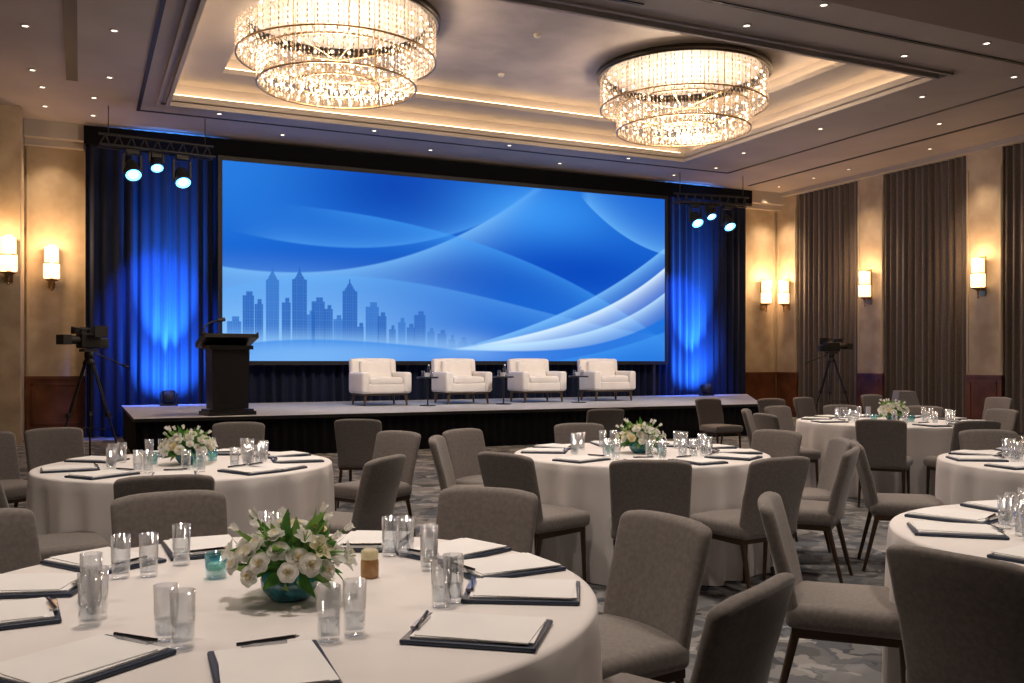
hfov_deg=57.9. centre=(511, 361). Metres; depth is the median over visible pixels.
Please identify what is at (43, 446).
dining chair
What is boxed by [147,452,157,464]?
votive candle
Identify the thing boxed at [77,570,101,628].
drinking glass
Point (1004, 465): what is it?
clipboard
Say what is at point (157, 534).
drinking glass
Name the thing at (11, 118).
wall panel
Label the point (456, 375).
armchair
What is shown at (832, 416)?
clipboard
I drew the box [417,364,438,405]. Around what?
side table
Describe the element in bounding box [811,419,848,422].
clipboard
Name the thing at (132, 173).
lighting truss
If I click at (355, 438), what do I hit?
dining chair
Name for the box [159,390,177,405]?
uplight
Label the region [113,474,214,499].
dining chair
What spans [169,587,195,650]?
drinking glass
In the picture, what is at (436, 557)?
drinking glass
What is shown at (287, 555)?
flower centerpiece
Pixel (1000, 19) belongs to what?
ceiling beam
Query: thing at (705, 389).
uplight
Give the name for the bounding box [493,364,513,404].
side table
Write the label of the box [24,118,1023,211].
trim
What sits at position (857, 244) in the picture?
wall
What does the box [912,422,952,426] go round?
clipboard
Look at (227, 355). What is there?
lectern
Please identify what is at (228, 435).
dining chair
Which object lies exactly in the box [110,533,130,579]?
drinking glass
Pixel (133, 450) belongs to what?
drinking glass
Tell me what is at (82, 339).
camera tripod
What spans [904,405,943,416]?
dining chair
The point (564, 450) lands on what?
clipboard
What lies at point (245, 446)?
drinking glass
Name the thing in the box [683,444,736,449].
clipboard
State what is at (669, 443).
clipboard
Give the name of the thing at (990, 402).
dining chair
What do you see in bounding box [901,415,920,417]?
clipboard
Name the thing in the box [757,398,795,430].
dining chair
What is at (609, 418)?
dining chair
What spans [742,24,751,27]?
recessed light
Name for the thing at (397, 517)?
drinking glass
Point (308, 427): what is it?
stage
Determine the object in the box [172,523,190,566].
drinking glass
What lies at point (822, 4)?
recessed light
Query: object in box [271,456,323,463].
clipboard
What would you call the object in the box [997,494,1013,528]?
drinking glass
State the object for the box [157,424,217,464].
flower centerpiece
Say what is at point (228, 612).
round banquet table
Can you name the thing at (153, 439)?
drinking glass
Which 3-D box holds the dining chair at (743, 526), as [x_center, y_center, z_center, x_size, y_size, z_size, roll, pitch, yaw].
[1.425,0.973,5.522,0.490,0.860,0.576,0,0,-30]
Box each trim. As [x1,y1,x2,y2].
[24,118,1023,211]
[156,0,953,162]
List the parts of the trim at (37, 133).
cornice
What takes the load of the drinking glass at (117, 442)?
on the round banquet table at (59, 504)
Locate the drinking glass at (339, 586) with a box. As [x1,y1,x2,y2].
[316,582,340,643]
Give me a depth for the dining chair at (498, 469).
5.56 m
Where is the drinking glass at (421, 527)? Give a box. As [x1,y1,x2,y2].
[420,525,437,567]
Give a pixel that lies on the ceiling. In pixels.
(477, 41)
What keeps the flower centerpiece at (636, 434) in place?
on the round banquet table at (584, 486)
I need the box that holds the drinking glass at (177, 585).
[153,582,178,643]
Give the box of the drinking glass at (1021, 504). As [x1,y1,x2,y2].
[1021,504,1023,540]
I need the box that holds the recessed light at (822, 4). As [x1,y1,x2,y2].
[819,3,828,6]
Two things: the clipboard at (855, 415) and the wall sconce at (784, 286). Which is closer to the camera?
the clipboard at (855, 415)
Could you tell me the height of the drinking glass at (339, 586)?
0.130 m
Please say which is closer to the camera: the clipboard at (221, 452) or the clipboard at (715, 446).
the clipboard at (221, 452)
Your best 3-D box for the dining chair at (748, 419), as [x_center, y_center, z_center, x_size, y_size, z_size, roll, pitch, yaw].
[2.946,0.973,10.661,0.576,0.860,0.490,0,0,22]
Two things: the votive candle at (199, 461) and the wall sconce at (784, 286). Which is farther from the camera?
the wall sconce at (784, 286)
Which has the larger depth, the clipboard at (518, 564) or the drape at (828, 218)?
the drape at (828, 218)
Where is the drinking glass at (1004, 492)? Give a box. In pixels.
[1004,492,1019,526]
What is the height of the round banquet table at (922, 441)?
0.744 m
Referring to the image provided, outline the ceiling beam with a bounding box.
[822,0,1023,43]
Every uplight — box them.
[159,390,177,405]
[698,384,713,395]
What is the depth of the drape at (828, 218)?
22.61 m
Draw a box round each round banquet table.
[0,534,602,682]
[26,451,334,543]
[514,443,773,585]
[795,416,969,498]
[882,502,1023,682]
[935,450,1023,504]
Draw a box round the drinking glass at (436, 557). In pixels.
[420,527,437,571]
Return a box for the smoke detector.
[533,33,540,37]
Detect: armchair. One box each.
[349,358,410,405]
[431,358,491,403]
[507,358,566,402]
[577,358,635,400]
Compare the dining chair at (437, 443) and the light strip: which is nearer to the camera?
the dining chair at (437, 443)
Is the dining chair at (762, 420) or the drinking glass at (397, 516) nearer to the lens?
the drinking glass at (397, 516)
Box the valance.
[84,125,751,203]
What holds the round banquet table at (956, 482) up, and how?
on the floor
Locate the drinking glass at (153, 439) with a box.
[145,439,153,456]
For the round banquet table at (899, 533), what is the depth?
3.51 m
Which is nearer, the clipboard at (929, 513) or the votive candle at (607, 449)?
the clipboard at (929, 513)
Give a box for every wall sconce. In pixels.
[0,235,17,284]
[43,245,59,290]
[760,279,771,311]
[778,279,789,311]
[858,269,871,305]
[970,256,985,297]
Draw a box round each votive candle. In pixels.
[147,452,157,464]
[192,455,203,466]
[204,551,227,579]
[207,449,217,460]
[605,442,613,453]
[657,444,665,455]
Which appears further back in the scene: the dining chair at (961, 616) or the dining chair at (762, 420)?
the dining chair at (762, 420)
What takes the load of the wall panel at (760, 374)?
attached to the wall at (24, 145)
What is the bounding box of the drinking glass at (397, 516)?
[382,516,398,556]
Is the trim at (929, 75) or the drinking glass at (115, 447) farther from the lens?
the trim at (929, 75)
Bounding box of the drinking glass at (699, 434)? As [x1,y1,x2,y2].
[699,434,706,452]
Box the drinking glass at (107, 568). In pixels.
[84,566,108,620]
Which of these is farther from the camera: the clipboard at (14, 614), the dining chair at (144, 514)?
the dining chair at (144, 514)
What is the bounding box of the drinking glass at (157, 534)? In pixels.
[139,532,158,577]
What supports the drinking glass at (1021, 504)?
on the round banquet table at (899, 533)
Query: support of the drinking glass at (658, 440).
on the round banquet table at (584, 486)
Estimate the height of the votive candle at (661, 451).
0.075 m
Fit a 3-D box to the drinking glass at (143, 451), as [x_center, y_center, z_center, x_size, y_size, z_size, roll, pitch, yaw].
[-2.134,0.585,5.424,0.057,0.130,0.057,0,0,8]
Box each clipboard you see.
[0,572,98,598]
[0,596,61,630]
[0,632,176,682]
[40,463,99,472]
[40,547,166,575]
[64,456,129,462]
[64,468,139,479]
[138,450,162,457]
[152,468,195,474]
[161,534,236,560]
[206,449,252,455]
[207,634,342,682]
[217,464,282,475]
[248,462,306,471]
[252,451,310,458]
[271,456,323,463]
[337,530,411,552]
[396,538,511,564]
[399,610,552,652]
[441,552,565,579]
[461,576,579,605]
[521,447,567,453]
[532,443,583,449]
[552,454,610,463]
[590,440,624,446]
[624,456,659,459]
[655,441,685,446]
[668,455,727,465]
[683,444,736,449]
[704,452,762,460]
[709,448,762,453]
[801,417,832,419]
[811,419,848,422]
[813,415,848,417]
[851,414,878,416]
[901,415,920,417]
[904,507,1004,524]
[907,521,1009,539]
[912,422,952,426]
[931,417,967,419]
[946,455,1008,461]
[948,450,1008,455]
[960,500,1023,516]
[984,462,1023,469]
[987,544,1023,563]
[994,447,1023,453]
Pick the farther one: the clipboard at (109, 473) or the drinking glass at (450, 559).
the clipboard at (109, 473)
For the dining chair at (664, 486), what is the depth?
5.17 m
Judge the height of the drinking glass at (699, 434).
0.130 m
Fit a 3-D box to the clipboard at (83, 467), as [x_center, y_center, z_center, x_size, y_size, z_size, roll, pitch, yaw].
[-2.656,0.634,5.559,0.320,0.030,0.240,0,0,-27]
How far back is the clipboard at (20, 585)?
2.62 m
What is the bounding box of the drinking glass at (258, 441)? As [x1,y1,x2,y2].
[258,441,266,461]
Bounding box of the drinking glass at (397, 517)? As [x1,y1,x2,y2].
[397,517,413,557]
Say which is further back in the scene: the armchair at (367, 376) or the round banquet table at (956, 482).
the armchair at (367, 376)
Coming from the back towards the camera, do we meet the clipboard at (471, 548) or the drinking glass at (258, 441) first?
the drinking glass at (258, 441)
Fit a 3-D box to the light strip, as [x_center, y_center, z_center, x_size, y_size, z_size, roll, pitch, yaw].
[0.335,-4.647,14.721,10.670,0.345,6.720,0,0,-25]
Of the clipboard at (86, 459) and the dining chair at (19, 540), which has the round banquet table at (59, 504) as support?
the clipboard at (86, 459)
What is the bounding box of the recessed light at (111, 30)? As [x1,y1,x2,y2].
[109,29,118,32]
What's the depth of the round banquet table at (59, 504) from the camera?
5.25 m
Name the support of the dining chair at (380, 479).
on the floor
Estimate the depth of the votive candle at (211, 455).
6.08 m
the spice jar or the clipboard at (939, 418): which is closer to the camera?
the spice jar
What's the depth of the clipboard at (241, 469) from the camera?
5.42 m
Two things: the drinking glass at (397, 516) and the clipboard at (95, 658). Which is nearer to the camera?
the clipboard at (95, 658)
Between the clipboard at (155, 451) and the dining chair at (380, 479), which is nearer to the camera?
the dining chair at (380, 479)
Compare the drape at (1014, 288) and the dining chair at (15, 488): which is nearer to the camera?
the dining chair at (15, 488)
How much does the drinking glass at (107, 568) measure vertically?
0.130 m
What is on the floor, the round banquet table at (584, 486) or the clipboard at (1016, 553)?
the round banquet table at (584, 486)
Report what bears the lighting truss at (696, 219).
hanging from the ceiling
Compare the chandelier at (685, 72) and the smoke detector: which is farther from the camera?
the chandelier at (685, 72)
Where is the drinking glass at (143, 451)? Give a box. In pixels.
[143,451,152,472]
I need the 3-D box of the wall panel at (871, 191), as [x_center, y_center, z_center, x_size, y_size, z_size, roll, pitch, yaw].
[8.302,-1.425,21.327,0.225,5.650,0.780,0,0,-25]
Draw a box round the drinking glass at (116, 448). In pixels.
[107,448,116,467]
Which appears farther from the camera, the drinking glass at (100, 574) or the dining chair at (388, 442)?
the dining chair at (388, 442)
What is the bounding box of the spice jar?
[361,548,378,578]
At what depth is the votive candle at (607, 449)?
6.57 m
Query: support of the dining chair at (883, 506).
on the floor
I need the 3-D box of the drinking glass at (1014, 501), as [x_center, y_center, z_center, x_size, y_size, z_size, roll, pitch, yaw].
[1.903,0.585,3.447,0.057,0.130,0.057,0,0,5]
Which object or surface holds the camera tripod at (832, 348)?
on the floor
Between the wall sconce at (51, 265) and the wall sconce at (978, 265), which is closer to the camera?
the wall sconce at (51, 265)
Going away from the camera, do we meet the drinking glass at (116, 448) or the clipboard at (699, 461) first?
the drinking glass at (116, 448)
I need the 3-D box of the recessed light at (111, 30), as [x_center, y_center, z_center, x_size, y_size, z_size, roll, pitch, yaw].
[-5.216,-4.344,12.132,0.120,0.012,0.120,0,0,-25]
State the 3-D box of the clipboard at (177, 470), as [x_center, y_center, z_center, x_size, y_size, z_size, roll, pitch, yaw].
[-1.914,0.634,5.237,0.240,0.030,0.320,0,0,-19]
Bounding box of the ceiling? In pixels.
[0,0,1023,192]
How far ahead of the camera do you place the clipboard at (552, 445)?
6.94 m
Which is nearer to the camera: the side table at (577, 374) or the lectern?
the lectern
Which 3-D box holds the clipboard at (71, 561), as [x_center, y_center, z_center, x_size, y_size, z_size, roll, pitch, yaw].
[-1.317,0.634,2.983,0.320,0.030,0.240,0,0,32]
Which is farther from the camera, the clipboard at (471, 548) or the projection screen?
the projection screen
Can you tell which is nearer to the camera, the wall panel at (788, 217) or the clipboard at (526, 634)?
the clipboard at (526, 634)
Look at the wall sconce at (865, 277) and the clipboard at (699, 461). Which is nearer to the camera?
the clipboard at (699, 461)
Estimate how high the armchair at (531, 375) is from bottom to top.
0.872 m
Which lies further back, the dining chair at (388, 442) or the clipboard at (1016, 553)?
the dining chair at (388, 442)
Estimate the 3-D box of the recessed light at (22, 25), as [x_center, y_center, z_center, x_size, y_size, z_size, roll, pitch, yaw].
[-6.294,-4.344,11.960,0.120,0.012,0.120,0,0,-25]
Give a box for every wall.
[24,145,776,431]
[797,244,1023,433]
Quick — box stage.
[121,394,758,453]
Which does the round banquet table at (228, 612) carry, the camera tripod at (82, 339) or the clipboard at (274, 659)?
the clipboard at (274, 659)
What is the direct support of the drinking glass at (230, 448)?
on the round banquet table at (59, 504)
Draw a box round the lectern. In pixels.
[195,317,258,415]
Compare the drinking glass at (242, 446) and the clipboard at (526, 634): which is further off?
the drinking glass at (242, 446)
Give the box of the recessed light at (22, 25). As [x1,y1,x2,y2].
[20,24,29,27]
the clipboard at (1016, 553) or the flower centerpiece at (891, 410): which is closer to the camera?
the clipboard at (1016, 553)
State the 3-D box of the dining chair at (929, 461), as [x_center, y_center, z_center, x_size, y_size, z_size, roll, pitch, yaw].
[4.320,0.973,8.869,0.490,0.860,0.576,0,0,-6]
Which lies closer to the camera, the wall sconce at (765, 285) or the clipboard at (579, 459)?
the clipboard at (579, 459)
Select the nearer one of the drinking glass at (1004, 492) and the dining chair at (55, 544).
the drinking glass at (1004, 492)
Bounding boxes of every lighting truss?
[98,106,215,189]
[671,192,751,231]
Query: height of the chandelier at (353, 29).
1.104 m
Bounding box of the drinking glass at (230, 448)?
[230,448,238,465]
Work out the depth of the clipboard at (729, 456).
6.20 m
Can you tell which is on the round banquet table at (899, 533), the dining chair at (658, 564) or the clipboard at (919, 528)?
the clipboard at (919, 528)
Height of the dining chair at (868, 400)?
0.860 m
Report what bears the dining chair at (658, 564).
on the floor
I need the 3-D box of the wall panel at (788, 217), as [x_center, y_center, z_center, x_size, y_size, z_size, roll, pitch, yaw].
[7.127,-1.425,23.846,0.225,5.650,0.720,0,0,-25]
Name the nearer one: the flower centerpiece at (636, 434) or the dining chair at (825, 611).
the dining chair at (825, 611)
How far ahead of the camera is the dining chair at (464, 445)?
7.45 m
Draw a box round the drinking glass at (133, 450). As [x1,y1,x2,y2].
[133,450,142,470]
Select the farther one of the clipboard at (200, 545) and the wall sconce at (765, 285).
the wall sconce at (765, 285)
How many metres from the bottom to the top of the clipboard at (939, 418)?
0.030 m
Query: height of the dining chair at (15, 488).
0.860 m
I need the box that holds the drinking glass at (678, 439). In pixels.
[678,439,686,454]
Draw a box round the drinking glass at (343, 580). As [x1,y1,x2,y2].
[342,577,366,637]
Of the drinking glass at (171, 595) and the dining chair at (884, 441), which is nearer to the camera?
the drinking glass at (171, 595)
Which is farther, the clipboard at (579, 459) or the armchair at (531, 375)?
the armchair at (531, 375)
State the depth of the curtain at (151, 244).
17.73 m
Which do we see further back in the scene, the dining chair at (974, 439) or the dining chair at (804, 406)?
the dining chair at (804, 406)
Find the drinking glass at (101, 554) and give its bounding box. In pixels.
[80,552,102,602]
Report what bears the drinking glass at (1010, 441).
on the round banquet table at (956, 482)
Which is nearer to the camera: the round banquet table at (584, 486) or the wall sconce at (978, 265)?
the round banquet table at (584, 486)
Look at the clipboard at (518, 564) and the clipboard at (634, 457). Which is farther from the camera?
the clipboard at (634, 457)
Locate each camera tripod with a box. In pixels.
[56,326,128,455]
[804,338,852,409]
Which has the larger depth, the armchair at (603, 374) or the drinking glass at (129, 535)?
the armchair at (603, 374)
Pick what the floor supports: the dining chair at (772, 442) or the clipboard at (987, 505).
the dining chair at (772, 442)
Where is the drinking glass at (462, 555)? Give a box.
[443,552,463,604]
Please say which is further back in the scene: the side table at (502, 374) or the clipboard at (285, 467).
the side table at (502, 374)
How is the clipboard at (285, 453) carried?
on the round banquet table at (59, 504)
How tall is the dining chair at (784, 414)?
0.860 m
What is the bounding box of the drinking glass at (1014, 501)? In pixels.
[1014,501,1023,536]
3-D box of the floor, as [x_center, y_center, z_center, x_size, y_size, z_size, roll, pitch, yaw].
[2.555,1.450,8.363,22.100,0.100,25.400,0,0,-25]
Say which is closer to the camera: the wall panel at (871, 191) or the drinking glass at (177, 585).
the drinking glass at (177, 585)
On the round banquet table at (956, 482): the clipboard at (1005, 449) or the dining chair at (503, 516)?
the clipboard at (1005, 449)
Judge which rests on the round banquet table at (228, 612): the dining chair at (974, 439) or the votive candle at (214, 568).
the votive candle at (214, 568)
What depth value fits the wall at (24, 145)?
24.17 m
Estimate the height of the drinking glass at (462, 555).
0.130 m
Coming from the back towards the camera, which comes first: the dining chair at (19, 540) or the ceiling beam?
the ceiling beam
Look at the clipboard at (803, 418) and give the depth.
10.40 m
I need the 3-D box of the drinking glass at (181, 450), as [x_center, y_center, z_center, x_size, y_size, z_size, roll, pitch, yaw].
[-1.925,0.585,5.462,0.057,0.130,0.057,0,0,-18]
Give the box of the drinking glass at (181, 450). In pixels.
[181,450,190,469]
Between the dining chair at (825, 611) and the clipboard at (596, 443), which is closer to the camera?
the dining chair at (825, 611)
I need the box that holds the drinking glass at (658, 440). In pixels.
[658,440,666,457]
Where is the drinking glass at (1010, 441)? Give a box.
[1010,441,1019,461]
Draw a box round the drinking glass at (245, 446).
[245,446,253,463]
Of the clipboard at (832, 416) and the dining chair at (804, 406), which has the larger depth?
the dining chair at (804, 406)
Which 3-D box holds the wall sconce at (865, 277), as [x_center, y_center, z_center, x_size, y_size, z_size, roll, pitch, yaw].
[8.110,-1.702,21.248,0.297,0.855,0.274,0,0,-25]
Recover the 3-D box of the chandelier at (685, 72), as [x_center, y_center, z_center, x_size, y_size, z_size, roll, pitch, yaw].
[2.913,-4.376,15.758,2.936,1.104,2.936,0,0,-5]
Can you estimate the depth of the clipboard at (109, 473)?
5.22 m
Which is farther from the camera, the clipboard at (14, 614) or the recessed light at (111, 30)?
the recessed light at (111, 30)
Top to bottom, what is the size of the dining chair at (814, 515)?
0.860 m
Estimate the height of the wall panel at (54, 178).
5.650 m
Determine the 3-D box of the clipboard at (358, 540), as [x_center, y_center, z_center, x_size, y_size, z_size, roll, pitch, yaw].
[-0.498,0.634,3.306,0.240,0.030,0.320,0,0,4]
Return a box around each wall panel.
[0,104,23,443]
[25,144,84,436]
[745,209,775,399]
[776,195,798,416]
[856,174,884,413]
[964,147,1005,419]
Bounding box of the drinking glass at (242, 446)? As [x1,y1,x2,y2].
[242,446,251,461]
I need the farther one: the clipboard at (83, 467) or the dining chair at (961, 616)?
the clipboard at (83, 467)
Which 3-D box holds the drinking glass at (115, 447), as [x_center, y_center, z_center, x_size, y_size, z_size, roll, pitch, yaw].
[-2.444,0.585,5.635,0.057,0.130,0.057,0,0,-35]
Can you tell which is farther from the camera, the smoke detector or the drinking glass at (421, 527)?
the smoke detector
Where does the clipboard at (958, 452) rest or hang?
on the round banquet table at (956, 482)
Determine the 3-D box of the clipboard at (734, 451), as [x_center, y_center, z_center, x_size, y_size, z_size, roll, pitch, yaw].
[1.594,0.634,6.605,0.320,0.030,0.240,0,0,-4]
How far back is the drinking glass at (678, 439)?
6.21 m
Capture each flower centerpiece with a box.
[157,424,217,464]
[219,502,357,602]
[614,417,666,453]
[877,398,909,419]
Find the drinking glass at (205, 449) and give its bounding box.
[196,449,205,471]
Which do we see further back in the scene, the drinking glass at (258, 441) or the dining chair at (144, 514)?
the drinking glass at (258, 441)
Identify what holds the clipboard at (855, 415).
on the round banquet table at (922, 441)
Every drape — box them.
[799,181,857,414]
[885,156,965,417]
[1005,142,1023,432]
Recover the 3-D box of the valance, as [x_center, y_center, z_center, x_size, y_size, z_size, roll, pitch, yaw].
[-0.882,-4.135,20.029,15.230,0.330,0.050,0,0,-25]
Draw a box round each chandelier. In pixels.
[234,0,439,108]
[596,43,772,146]
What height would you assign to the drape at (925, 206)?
5.620 m
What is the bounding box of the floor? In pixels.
[8,417,1023,682]
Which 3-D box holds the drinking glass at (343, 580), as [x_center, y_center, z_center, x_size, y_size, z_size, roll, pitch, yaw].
[-0.375,0.585,2.203,0.057,0.130,0.057,0,0,-39]
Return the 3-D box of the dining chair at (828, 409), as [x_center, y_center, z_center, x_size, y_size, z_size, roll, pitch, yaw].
[4.199,0.973,11.540,0.490,0.860,0.576,0,0,-3]
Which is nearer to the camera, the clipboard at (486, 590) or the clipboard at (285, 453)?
the clipboard at (486, 590)
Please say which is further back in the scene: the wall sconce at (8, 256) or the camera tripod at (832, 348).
the camera tripod at (832, 348)
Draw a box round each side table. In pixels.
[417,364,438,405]
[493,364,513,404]
[568,364,588,402]
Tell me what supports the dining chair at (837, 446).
on the floor
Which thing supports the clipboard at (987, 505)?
on the round banquet table at (899, 533)
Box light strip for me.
[174,68,679,152]
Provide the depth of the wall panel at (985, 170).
18.57 m
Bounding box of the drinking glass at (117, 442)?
[117,442,126,462]
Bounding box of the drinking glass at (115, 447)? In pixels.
[106,447,115,468]
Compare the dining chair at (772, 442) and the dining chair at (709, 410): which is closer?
the dining chair at (772, 442)
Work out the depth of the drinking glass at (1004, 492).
3.67 m
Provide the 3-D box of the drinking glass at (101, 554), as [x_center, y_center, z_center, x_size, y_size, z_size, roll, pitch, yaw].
[-1.143,0.585,2.511,0.057,0.130,0.057,0,0,-10]
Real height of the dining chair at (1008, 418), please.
0.860 m
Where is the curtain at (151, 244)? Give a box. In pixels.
[85,144,745,436]
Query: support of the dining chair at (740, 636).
on the floor
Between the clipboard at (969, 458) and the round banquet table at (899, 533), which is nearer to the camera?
the round banquet table at (899, 533)
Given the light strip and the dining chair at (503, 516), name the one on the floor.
the dining chair at (503, 516)
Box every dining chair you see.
[0,431,27,507]
[0,481,110,559]
[0,508,41,573]
[24,427,84,472]
[110,490,227,548]
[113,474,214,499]
[212,422,264,450]
[301,454,405,533]
[334,419,381,507]
[334,430,420,536]
[429,435,483,490]
[434,486,537,553]
[442,428,485,484]
[477,451,589,582]
[554,423,604,443]
[586,409,623,440]
[598,510,711,682]
[603,572,794,682]
[609,459,691,546]
[690,456,809,588]
[695,398,742,447]
[741,408,755,448]
[751,429,801,541]
[753,413,820,487]
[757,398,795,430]
[758,491,905,682]
[762,446,859,583]
[765,405,794,431]
[793,397,815,418]
[801,437,851,564]
[823,405,858,415]
[850,439,943,571]
[855,419,912,507]
[861,394,882,415]
[886,545,1023,682]
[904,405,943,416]
[923,420,1000,493]
[959,429,1018,449]
[982,397,1012,419]
[984,408,1018,431]
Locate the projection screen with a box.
[218,155,667,398]
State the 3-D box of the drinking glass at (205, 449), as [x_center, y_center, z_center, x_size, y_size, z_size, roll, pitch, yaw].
[-1.841,0.585,5.475,0.057,0.130,0.057,0,0,-28]
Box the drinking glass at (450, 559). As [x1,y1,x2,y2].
[431,556,451,608]
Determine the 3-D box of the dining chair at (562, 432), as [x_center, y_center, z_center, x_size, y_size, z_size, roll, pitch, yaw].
[0.643,0.973,7.997,0.490,0.860,0.576,0,0,-11]

